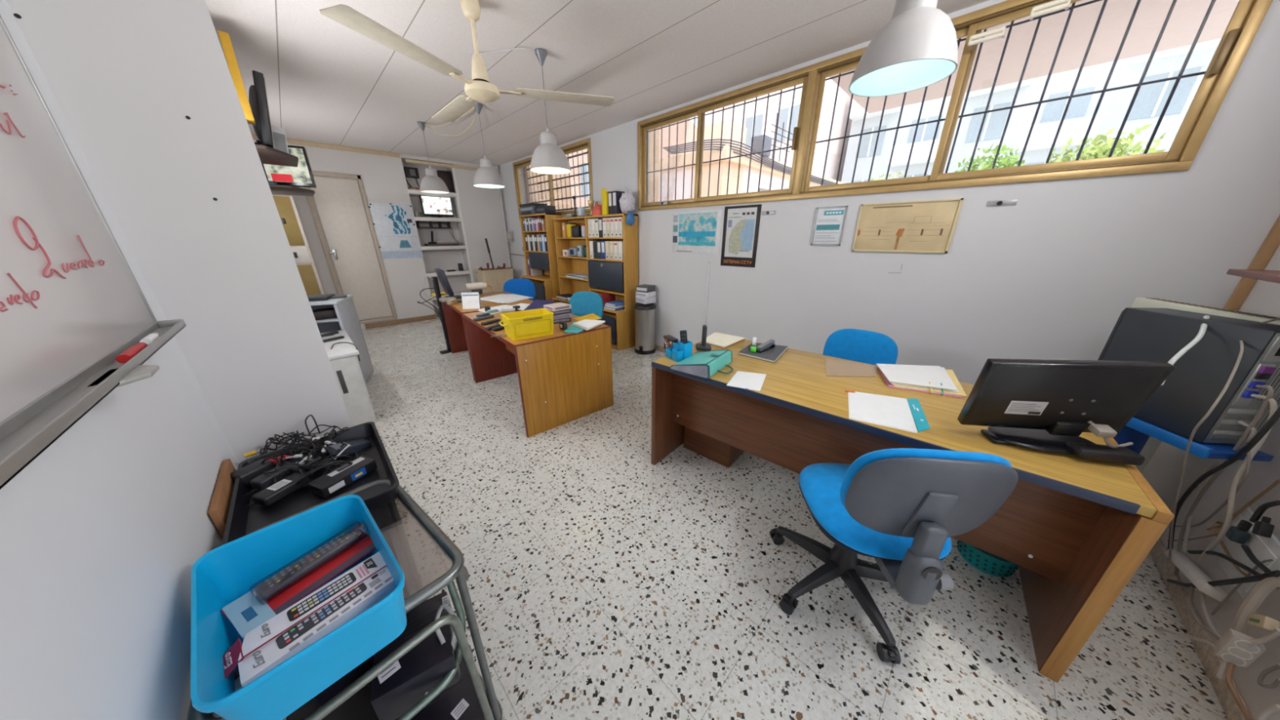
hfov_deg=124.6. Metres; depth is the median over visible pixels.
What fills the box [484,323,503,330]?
remote control
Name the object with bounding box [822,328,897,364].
office chair
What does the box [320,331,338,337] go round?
remote control
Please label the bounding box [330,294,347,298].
keyboard
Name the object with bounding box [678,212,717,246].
picture
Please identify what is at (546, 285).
bookcase
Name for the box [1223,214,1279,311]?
trim
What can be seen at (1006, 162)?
tree
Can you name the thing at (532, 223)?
book
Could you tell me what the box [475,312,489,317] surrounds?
gadget
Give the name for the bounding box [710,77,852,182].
apartment block
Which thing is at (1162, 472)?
wall
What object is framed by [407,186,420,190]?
box
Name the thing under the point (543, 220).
book
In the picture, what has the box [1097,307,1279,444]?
computer tower
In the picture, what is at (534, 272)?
folder
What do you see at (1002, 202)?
wall plate
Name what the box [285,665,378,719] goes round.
shelf
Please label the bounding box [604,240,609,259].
ring binder
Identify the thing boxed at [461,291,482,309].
desk calendar
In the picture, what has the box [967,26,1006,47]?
fluorescent tube
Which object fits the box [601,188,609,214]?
holder
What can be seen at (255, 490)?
cable
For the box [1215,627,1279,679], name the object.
cable
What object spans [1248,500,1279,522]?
cable
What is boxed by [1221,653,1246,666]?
socket
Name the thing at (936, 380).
folder
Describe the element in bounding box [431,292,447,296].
gadget
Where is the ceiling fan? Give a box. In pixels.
[319,0,614,121]
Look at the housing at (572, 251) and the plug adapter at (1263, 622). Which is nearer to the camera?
the plug adapter at (1263, 622)
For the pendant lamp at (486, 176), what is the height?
0.745 m
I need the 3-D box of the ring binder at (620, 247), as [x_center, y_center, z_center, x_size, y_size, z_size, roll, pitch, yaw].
[-0.169,-1.409,4.330,0.237,0.230,0.080,-19,27,-41]
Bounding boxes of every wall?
[0,0,285,719]
[253,138,509,329]
[496,0,1279,384]
[1142,244,1279,719]
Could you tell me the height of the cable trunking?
1.108 m
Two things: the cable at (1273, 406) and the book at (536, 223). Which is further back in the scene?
the book at (536, 223)
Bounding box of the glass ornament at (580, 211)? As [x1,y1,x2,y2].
[577,206,586,217]
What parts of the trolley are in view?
guard rail, knob, frame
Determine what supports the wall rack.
attached to the wall at (383, 178)
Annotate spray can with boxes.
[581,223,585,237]
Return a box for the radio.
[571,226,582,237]
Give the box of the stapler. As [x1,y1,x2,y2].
[756,339,775,352]
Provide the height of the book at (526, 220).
0.197 m
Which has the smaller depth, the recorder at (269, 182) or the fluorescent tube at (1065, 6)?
the fluorescent tube at (1065, 6)
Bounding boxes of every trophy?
[572,195,577,217]
[586,200,594,216]
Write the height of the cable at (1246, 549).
0.246 m
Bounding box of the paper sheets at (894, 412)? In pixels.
[847,391,917,433]
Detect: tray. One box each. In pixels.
[0,318,186,489]
[222,422,399,545]
[520,211,530,213]
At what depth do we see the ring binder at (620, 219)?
4.14 m
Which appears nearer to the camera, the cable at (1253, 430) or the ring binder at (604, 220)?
the cable at (1253, 430)
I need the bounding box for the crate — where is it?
[474,267,513,293]
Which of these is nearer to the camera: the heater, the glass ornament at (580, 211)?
the heater
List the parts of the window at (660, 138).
pane, sash, sash, post, sash, sash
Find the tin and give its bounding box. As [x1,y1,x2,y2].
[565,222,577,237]
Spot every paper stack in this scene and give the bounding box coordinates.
[478,304,511,314]
[480,293,533,303]
[506,302,529,311]
[564,272,587,279]
[573,319,604,330]
[706,332,745,347]
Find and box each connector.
[285,453,302,458]
[297,454,311,464]
[311,434,327,440]
[324,440,335,444]
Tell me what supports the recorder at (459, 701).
on the trolley
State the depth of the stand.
1.28 m
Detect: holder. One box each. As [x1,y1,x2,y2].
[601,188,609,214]
[665,340,692,361]
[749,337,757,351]
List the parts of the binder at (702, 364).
handle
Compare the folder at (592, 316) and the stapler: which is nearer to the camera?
the stapler
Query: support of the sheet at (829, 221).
attached to the wall at (1051, 274)
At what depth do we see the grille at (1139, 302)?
1.43 m
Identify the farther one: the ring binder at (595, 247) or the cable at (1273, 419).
the ring binder at (595, 247)
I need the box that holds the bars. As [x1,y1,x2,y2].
[675,0,1216,199]
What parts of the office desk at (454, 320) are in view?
panel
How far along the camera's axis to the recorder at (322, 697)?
0.81 m
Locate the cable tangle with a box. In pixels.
[259,424,358,487]
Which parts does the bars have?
rail, rail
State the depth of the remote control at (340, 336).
2.88 m
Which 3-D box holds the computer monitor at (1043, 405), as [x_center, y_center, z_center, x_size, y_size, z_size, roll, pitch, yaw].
[1.426,0.138,1.158,0.484,0.344,0.195,8,22,21]
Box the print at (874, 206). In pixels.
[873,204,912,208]
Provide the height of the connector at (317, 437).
0.009 m
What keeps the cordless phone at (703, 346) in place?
on the office desk at (1077, 531)
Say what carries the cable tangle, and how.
in the cable tray at (242, 520)
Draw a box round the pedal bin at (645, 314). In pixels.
[634,302,656,354]
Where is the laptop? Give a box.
[306,293,335,301]
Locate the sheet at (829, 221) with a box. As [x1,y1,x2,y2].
[810,205,848,245]
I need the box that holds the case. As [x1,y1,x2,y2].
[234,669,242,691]
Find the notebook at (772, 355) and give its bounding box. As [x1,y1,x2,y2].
[738,342,788,363]
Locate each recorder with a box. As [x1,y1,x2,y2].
[267,180,277,184]
[313,653,374,706]
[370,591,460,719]
[395,644,484,719]
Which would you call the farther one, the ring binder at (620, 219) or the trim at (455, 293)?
the trim at (455, 293)
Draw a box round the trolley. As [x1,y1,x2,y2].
[186,479,502,719]
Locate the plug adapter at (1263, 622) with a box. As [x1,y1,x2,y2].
[1247,613,1279,631]
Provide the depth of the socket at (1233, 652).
1.04 m
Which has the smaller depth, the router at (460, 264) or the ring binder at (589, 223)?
the ring binder at (589, 223)
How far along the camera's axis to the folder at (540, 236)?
5.46 m
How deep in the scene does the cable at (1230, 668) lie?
1.01 m
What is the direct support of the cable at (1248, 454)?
attached to the wall at (1162, 472)
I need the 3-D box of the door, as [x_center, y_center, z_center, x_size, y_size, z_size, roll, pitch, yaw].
[-4.504,-1.684,5.288,0.690,2.240,0.102,-19,27,-41]
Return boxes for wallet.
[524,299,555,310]
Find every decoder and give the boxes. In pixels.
[424,243,458,246]
[434,240,454,243]
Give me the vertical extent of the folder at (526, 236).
0.255 m
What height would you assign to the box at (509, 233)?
0.190 m
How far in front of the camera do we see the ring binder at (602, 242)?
4.48 m
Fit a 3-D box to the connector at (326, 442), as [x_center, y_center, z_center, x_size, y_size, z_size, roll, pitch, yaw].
[-1.066,0.285,1.156,0.042,0.009,0.010,6,21,16]
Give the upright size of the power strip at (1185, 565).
0.109 m
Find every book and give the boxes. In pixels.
[524,218,528,231]
[528,217,533,231]
[530,218,534,231]
[533,217,537,231]
[535,218,538,231]
[537,217,540,231]
[538,217,545,231]
[541,218,546,231]
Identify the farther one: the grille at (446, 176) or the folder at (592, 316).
the grille at (446, 176)
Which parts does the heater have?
panel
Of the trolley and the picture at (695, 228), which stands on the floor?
the trolley
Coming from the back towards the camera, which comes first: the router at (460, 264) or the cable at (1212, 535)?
the router at (460, 264)
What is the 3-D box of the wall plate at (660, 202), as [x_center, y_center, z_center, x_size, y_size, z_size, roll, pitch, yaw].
[0.263,-1.812,3.883,0.013,0.032,0.130,-19,27,-41]
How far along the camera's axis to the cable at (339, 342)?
2.75 m
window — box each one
[512,137,593,220]
[637,0,1272,211]
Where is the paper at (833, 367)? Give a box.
[824,359,877,377]
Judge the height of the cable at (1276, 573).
0.445 m
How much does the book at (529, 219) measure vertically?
0.208 m
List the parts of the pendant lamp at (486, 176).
cord, lamp shade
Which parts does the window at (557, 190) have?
pane, sash, sash, pane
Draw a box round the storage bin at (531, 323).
[498,308,554,341]
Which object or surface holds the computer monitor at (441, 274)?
on the office desk at (454, 320)
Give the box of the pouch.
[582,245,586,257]
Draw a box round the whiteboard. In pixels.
[0,14,186,489]
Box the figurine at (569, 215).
[565,213,573,217]
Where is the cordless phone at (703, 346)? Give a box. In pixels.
[695,324,711,350]
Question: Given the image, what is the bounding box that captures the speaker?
[436,169,453,192]
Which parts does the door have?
frame, handle, frame, sill, frame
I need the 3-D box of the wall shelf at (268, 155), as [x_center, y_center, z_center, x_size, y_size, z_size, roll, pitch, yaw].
[-2.809,-1.429,2.420,0.530,0.120,0.720,-19,27,-41]
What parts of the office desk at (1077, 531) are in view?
panel, modesty panel, panel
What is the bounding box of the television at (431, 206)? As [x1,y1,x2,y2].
[418,195,453,217]
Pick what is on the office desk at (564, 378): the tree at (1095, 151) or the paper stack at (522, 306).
the paper stack at (522, 306)
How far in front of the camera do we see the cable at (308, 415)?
1.23 m
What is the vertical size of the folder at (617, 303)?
0.027 m
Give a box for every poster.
[367,202,422,259]
[671,208,722,253]
[720,204,761,267]
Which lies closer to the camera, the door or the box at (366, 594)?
the box at (366, 594)
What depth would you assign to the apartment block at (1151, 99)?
12.29 m
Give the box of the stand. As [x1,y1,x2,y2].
[1113,416,1274,462]
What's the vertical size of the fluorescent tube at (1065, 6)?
0.047 m
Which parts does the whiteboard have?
panel, frame, frame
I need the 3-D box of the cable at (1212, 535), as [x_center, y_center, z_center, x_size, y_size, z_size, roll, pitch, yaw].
[2.277,0.722,1.375,0.282,0.273,0.006,-19,27,-41]
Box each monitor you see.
[248,70,274,148]
[253,142,316,187]
[434,267,462,298]
[957,358,1175,465]
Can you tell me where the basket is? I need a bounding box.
[956,540,1020,577]
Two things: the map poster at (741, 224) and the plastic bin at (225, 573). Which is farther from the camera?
the map poster at (741, 224)
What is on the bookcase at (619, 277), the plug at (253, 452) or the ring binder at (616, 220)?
the ring binder at (616, 220)
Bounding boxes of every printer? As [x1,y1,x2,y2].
[309,294,373,381]
[519,202,546,215]
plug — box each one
[244,449,260,457]
[267,454,293,463]
[1225,520,1252,544]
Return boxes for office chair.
[503,278,535,300]
[568,291,604,320]
[769,448,1017,664]
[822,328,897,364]
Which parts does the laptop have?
lid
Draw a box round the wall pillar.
[5,0,352,464]
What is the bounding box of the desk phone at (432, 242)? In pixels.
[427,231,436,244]
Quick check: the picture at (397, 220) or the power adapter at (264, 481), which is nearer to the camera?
the power adapter at (264, 481)
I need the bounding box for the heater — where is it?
[1131,297,1279,474]
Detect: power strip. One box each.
[1164,548,1227,601]
[1212,628,1265,667]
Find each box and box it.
[220,521,386,638]
[222,551,386,678]
[235,567,395,687]
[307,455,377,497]
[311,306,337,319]
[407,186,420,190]
[506,231,514,241]
[535,204,555,213]
[561,222,567,237]
[562,249,570,256]
[663,334,678,351]
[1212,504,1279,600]
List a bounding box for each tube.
[465,282,493,293]
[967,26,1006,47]
[1029,0,1071,20]
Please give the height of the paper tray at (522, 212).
0.029 m
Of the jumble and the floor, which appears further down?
the floor
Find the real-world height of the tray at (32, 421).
0.024 m
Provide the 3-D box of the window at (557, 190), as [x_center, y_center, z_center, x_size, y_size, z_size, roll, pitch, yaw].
[-1.433,-2.790,5.397,0.088,0.935,2.260,-19,27,-41]
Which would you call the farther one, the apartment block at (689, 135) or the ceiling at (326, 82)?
the apartment block at (689, 135)
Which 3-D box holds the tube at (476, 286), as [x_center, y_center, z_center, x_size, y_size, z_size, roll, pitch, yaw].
[-2.127,-0.950,4.446,0.327,0.147,0.090,-16,25,-36]
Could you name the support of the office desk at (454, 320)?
on the floor
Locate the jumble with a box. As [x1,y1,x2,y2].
[475,265,512,273]
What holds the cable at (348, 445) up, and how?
on the cable tangle
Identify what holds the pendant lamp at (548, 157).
hanging from the ceiling at (326, 82)
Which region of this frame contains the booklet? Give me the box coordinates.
[564,321,584,333]
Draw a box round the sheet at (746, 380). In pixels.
[726,371,766,391]
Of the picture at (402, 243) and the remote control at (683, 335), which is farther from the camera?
the picture at (402, 243)
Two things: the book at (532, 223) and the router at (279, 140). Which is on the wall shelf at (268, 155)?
the router at (279, 140)
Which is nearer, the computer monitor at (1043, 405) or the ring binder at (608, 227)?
the computer monitor at (1043, 405)
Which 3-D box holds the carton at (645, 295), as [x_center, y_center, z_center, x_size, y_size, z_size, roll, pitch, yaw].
[0.073,-0.837,4.250,0.184,0.059,0.184,18,27,40]
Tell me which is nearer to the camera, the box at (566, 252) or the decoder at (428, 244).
the box at (566, 252)
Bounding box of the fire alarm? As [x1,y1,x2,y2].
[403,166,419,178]
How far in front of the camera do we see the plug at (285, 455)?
1.10 m
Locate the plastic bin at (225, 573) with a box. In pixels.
[190,494,406,719]
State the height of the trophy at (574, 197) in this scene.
0.280 m
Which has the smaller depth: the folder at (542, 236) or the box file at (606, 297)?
the box file at (606, 297)
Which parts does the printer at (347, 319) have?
panel, panel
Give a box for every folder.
[524,235,528,250]
[527,235,530,250]
[527,256,530,275]
[528,235,533,250]
[528,258,542,275]
[531,235,535,250]
[533,235,537,251]
[536,235,540,251]
[538,235,542,251]
[541,235,545,251]
[543,235,547,251]
[556,293,573,300]
[573,313,601,321]
[604,304,624,308]
[604,306,624,311]
[605,300,624,306]
[875,363,966,398]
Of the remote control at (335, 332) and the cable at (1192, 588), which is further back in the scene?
the remote control at (335, 332)
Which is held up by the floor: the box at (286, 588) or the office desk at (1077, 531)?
the office desk at (1077, 531)
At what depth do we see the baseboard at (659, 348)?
4.49 m
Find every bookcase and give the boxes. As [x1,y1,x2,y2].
[519,213,561,301]
[551,213,638,351]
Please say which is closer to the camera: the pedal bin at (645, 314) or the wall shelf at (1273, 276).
the wall shelf at (1273, 276)
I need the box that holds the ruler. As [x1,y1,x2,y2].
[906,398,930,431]
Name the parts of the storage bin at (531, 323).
handle, moulded frame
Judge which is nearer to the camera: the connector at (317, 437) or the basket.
the connector at (317, 437)
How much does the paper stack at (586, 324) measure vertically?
0.015 m
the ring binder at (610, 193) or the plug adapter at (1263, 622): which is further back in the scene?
the ring binder at (610, 193)
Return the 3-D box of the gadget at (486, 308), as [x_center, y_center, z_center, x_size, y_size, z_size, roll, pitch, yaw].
[-1.535,-0.513,3.385,0.050,0.052,0.050,-12,23,-29]
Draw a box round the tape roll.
[558,320,567,329]
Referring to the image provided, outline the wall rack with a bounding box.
[415,221,451,228]
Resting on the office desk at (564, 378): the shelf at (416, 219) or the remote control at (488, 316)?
the remote control at (488, 316)
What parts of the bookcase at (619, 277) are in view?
panel, shelf, shelf, shelf, panel, shelf, shelf, flap door, shelf, cupboard door, panel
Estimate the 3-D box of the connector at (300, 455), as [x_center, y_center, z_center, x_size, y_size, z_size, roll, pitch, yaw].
[-1.116,0.312,1.085,0.042,0.009,0.010,-5,21,-13]
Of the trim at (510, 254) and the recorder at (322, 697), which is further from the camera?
the trim at (510, 254)
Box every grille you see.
[439,172,453,191]
[1131,297,1279,324]
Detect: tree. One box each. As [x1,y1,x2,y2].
[869,170,904,181]
[954,142,1025,172]
[1046,123,1165,163]
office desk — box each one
[440,290,533,381]
[462,310,613,438]
[651,339,1174,682]
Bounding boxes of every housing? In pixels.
[568,246,577,257]
[577,244,586,257]
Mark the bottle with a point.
(415, 211)
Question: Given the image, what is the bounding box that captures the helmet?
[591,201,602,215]
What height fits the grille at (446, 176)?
0.302 m
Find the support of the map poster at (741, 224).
attached to the wall at (1051, 274)
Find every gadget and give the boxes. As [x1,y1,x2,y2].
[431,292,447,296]
[439,296,456,302]
[446,298,457,304]
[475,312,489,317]
[484,306,490,311]
[486,308,498,313]
[501,307,515,311]
[512,305,519,311]
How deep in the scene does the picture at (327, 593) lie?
0.66 m
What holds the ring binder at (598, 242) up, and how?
on the bookcase at (619, 277)
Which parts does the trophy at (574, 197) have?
stem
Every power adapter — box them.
[230,458,275,484]
[249,461,294,490]
[251,467,312,506]
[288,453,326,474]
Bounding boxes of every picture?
[275,582,367,648]
[286,572,356,621]
[385,204,411,234]
[399,240,411,248]
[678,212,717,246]
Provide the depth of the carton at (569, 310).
2.91 m
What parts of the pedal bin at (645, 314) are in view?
lid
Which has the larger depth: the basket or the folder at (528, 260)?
the folder at (528, 260)
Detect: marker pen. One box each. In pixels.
[115,342,147,363]
[139,333,159,345]
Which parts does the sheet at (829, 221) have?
frame, frame, frame, frame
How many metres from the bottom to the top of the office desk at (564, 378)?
0.742 m
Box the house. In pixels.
[672,112,844,199]
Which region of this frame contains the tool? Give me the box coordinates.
[484,238,494,269]
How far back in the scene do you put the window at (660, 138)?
2.25 m
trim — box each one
[251,133,478,170]
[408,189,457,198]
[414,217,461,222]
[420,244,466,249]
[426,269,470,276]
[431,290,471,300]
[451,167,474,283]
[497,164,524,268]
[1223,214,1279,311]
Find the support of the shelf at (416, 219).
attached to the wall at (383, 178)
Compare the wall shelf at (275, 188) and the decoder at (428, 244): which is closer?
the wall shelf at (275, 188)
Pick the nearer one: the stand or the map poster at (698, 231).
the stand
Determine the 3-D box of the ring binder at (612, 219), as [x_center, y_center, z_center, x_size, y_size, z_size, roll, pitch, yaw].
[-0.270,-1.704,4.329,0.237,0.235,0.080,-19,27,-41]
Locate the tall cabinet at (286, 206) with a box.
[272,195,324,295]
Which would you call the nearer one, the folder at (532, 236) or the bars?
the bars
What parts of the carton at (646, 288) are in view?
lid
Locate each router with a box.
[271,124,288,153]
[457,262,463,271]
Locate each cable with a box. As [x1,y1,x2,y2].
[244,488,257,506]
[304,414,320,436]
[330,342,359,360]
[333,444,350,459]
[424,106,475,126]
[425,111,477,136]
[435,603,456,649]
[469,48,535,53]
[1154,625,1214,648]
[1160,315,1209,385]
[1166,569,1279,587]
[1167,406,1279,549]
[1167,533,1218,541]
[1168,317,1279,560]
[1173,384,1274,576]
[1175,442,1250,527]
[1182,420,1257,552]
[1187,544,1271,575]
[1187,582,1219,639]
[1197,393,1277,561]
[1199,591,1221,638]
[1206,479,1279,530]
[1210,559,1273,615]
[1215,534,1279,590]
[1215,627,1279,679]
[1225,662,1253,719]
[1231,576,1279,634]
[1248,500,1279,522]
[1256,704,1279,719]
[1257,663,1279,688]
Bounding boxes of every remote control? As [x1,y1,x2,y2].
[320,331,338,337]
[322,332,333,336]
[322,335,344,342]
[472,315,493,320]
[480,318,500,325]
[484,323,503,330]
[491,325,504,331]
[680,329,687,343]
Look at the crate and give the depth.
6.36 m
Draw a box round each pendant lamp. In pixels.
[417,120,449,193]
[472,102,505,188]
[529,48,571,173]
[848,0,958,97]
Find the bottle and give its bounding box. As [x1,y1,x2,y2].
[414,209,418,217]
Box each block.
[324,438,371,457]
[680,120,697,154]
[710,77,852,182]
[840,38,1221,183]
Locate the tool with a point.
(486, 239)
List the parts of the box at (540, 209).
panel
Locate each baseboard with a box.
[364,314,435,328]
[654,344,665,352]
[1150,537,1253,719]
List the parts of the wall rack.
post, rail, rail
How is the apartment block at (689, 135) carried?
on the terrace
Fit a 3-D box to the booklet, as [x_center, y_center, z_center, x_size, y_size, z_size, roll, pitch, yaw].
[-0.500,-0.273,2.779,0.173,0.012,0.356,1,20,3]
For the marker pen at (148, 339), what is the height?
0.016 m
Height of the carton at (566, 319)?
0.036 m
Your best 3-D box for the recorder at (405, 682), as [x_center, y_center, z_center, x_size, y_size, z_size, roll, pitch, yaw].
[-0.561,0.737,0.851,0.162,0.101,0.192,-13,24,-30]
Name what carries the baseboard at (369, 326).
attached to the wall at (383, 178)
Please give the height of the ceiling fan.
0.475 m
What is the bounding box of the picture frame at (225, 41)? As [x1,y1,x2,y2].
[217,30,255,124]
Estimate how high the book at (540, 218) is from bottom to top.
0.203 m
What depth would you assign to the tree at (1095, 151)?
4.83 m
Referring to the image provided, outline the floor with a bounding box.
[361,315,1227,719]
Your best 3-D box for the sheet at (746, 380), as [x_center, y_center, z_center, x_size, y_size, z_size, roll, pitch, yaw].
[0.559,0.105,1.757,0.161,0.002,0.253,10,22,25]
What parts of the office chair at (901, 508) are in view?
leg, leg, leg, leg, seat, backrest, adjusting knob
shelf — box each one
[254,144,298,167]
[268,184,315,195]
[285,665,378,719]
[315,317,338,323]
[1226,268,1279,283]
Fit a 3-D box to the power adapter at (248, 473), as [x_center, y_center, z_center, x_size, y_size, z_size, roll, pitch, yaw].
[-1.217,0.344,1.079,0.078,0.040,0.133,6,21,16]
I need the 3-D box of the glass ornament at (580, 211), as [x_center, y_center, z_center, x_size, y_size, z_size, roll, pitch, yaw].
[-0.828,-2.080,4.728,0.088,0.130,0.099,-19,27,-41]
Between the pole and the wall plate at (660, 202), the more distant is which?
the pole
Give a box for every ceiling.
[204,0,988,166]
[828,0,1239,113]
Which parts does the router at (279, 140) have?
panel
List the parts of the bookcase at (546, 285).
panel, shelf, shelf, flap door, cupboard door, panel, panel, panel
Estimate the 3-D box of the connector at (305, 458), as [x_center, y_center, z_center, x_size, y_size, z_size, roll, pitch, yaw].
[-1.068,0.317,1.070,0.010,0.009,0.042,0,20,2]
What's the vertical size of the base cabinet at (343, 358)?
0.620 m
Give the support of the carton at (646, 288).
on the carton at (645, 295)
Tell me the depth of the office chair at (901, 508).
1.02 m
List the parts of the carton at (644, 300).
lid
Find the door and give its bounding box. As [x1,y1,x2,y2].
[303,170,397,324]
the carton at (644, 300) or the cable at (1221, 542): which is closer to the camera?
the cable at (1221, 542)
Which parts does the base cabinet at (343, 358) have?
slot handle, panel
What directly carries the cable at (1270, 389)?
attached to the computer tower
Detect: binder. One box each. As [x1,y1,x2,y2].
[587,218,591,237]
[589,240,593,258]
[591,218,595,237]
[592,240,597,258]
[595,218,599,237]
[596,240,601,258]
[598,217,603,237]
[600,240,605,259]
[602,217,606,237]
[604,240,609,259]
[605,217,610,237]
[608,191,613,214]
[608,240,613,259]
[609,217,614,237]
[612,191,624,213]
[613,240,621,260]
[614,217,618,237]
[617,217,622,237]
[617,240,623,260]
[669,349,733,379]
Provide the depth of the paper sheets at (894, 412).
1.44 m
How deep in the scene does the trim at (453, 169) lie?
6.29 m
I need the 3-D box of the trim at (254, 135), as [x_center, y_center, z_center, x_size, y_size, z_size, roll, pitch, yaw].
[-3.999,-3.219,5.296,3.515,0.110,0.035,-19,27,-41]
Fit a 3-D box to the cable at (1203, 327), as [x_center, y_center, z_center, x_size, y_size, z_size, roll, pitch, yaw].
[1.957,-0.040,1.203,0.440,0.194,0.029,-11,23,-26]
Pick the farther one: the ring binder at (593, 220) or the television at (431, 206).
the television at (431, 206)
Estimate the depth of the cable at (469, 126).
3.89 m
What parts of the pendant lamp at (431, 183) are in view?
cord, lamp shade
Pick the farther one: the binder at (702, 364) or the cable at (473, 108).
the cable at (473, 108)
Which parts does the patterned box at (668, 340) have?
lid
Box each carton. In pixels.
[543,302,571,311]
[546,308,571,315]
[553,312,571,319]
[553,317,571,324]
[635,284,655,293]
[635,291,656,297]
[635,296,656,304]
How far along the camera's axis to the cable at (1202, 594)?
1.21 m
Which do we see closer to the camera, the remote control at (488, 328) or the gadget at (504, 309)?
the remote control at (488, 328)
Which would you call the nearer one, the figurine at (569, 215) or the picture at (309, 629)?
the picture at (309, 629)
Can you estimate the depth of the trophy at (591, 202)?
4.53 m
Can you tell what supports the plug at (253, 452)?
on the cable tangle
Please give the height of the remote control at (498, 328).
0.024 m
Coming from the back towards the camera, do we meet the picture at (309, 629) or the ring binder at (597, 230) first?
the ring binder at (597, 230)
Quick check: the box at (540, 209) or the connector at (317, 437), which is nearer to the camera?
the connector at (317, 437)
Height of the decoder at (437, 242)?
0.050 m
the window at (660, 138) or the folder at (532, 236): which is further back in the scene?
the folder at (532, 236)
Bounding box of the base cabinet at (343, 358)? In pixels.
[320,329,377,426]
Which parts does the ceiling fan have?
blade, blade, blade arm, blade arm, rod, motor, blade arm, blade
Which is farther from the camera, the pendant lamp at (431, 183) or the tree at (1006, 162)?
the tree at (1006, 162)
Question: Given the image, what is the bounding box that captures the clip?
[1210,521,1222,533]
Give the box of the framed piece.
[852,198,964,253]
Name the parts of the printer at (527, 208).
panel, scanner lid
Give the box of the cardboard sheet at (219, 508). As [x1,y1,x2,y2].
[208,458,235,537]
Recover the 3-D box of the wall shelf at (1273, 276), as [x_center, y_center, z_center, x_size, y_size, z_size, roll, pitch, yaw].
[2.296,-0.245,1.139,0.645,0.072,0.190,-19,27,-41]
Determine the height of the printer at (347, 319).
0.891 m
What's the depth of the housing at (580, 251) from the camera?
4.87 m
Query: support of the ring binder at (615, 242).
on the bookcase at (619, 277)
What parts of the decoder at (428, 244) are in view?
panel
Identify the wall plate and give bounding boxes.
[658,201,667,204]
[761,210,775,214]
[986,199,1017,206]
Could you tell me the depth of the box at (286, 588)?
0.70 m
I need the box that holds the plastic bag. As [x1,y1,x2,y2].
[618,190,635,226]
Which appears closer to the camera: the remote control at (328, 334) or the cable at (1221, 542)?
the cable at (1221, 542)
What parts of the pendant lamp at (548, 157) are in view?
cord, lamp shade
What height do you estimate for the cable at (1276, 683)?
0.096 m
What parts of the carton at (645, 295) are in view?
lid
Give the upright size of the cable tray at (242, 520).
0.053 m
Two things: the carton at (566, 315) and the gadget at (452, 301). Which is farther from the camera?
the gadget at (452, 301)
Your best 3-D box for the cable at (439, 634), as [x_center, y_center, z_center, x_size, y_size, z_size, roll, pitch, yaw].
[-0.481,0.667,0.839,0.047,0.078,0.081,-19,27,-41]
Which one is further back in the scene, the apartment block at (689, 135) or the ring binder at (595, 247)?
the apartment block at (689, 135)
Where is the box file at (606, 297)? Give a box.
[599,292,615,306]
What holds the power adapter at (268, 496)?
in the cable tray at (242, 520)
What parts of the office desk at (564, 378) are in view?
panel, modesty panel, panel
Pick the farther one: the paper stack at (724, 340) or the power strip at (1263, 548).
the paper stack at (724, 340)
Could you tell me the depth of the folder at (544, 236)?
5.36 m
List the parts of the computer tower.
panel, port plate, vent plate, vent plate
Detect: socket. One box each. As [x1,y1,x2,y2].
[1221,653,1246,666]
[1227,646,1253,659]
[1234,640,1260,653]
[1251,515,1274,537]
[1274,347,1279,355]
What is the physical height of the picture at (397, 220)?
0.440 m
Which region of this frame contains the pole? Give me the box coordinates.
[417,275,451,354]
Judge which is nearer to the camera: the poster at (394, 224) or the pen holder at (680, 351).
the pen holder at (680, 351)
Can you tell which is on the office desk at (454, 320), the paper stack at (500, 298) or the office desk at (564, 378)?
the paper stack at (500, 298)
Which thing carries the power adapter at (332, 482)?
in the cable tray at (242, 520)
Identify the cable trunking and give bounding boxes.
[704,261,710,324]

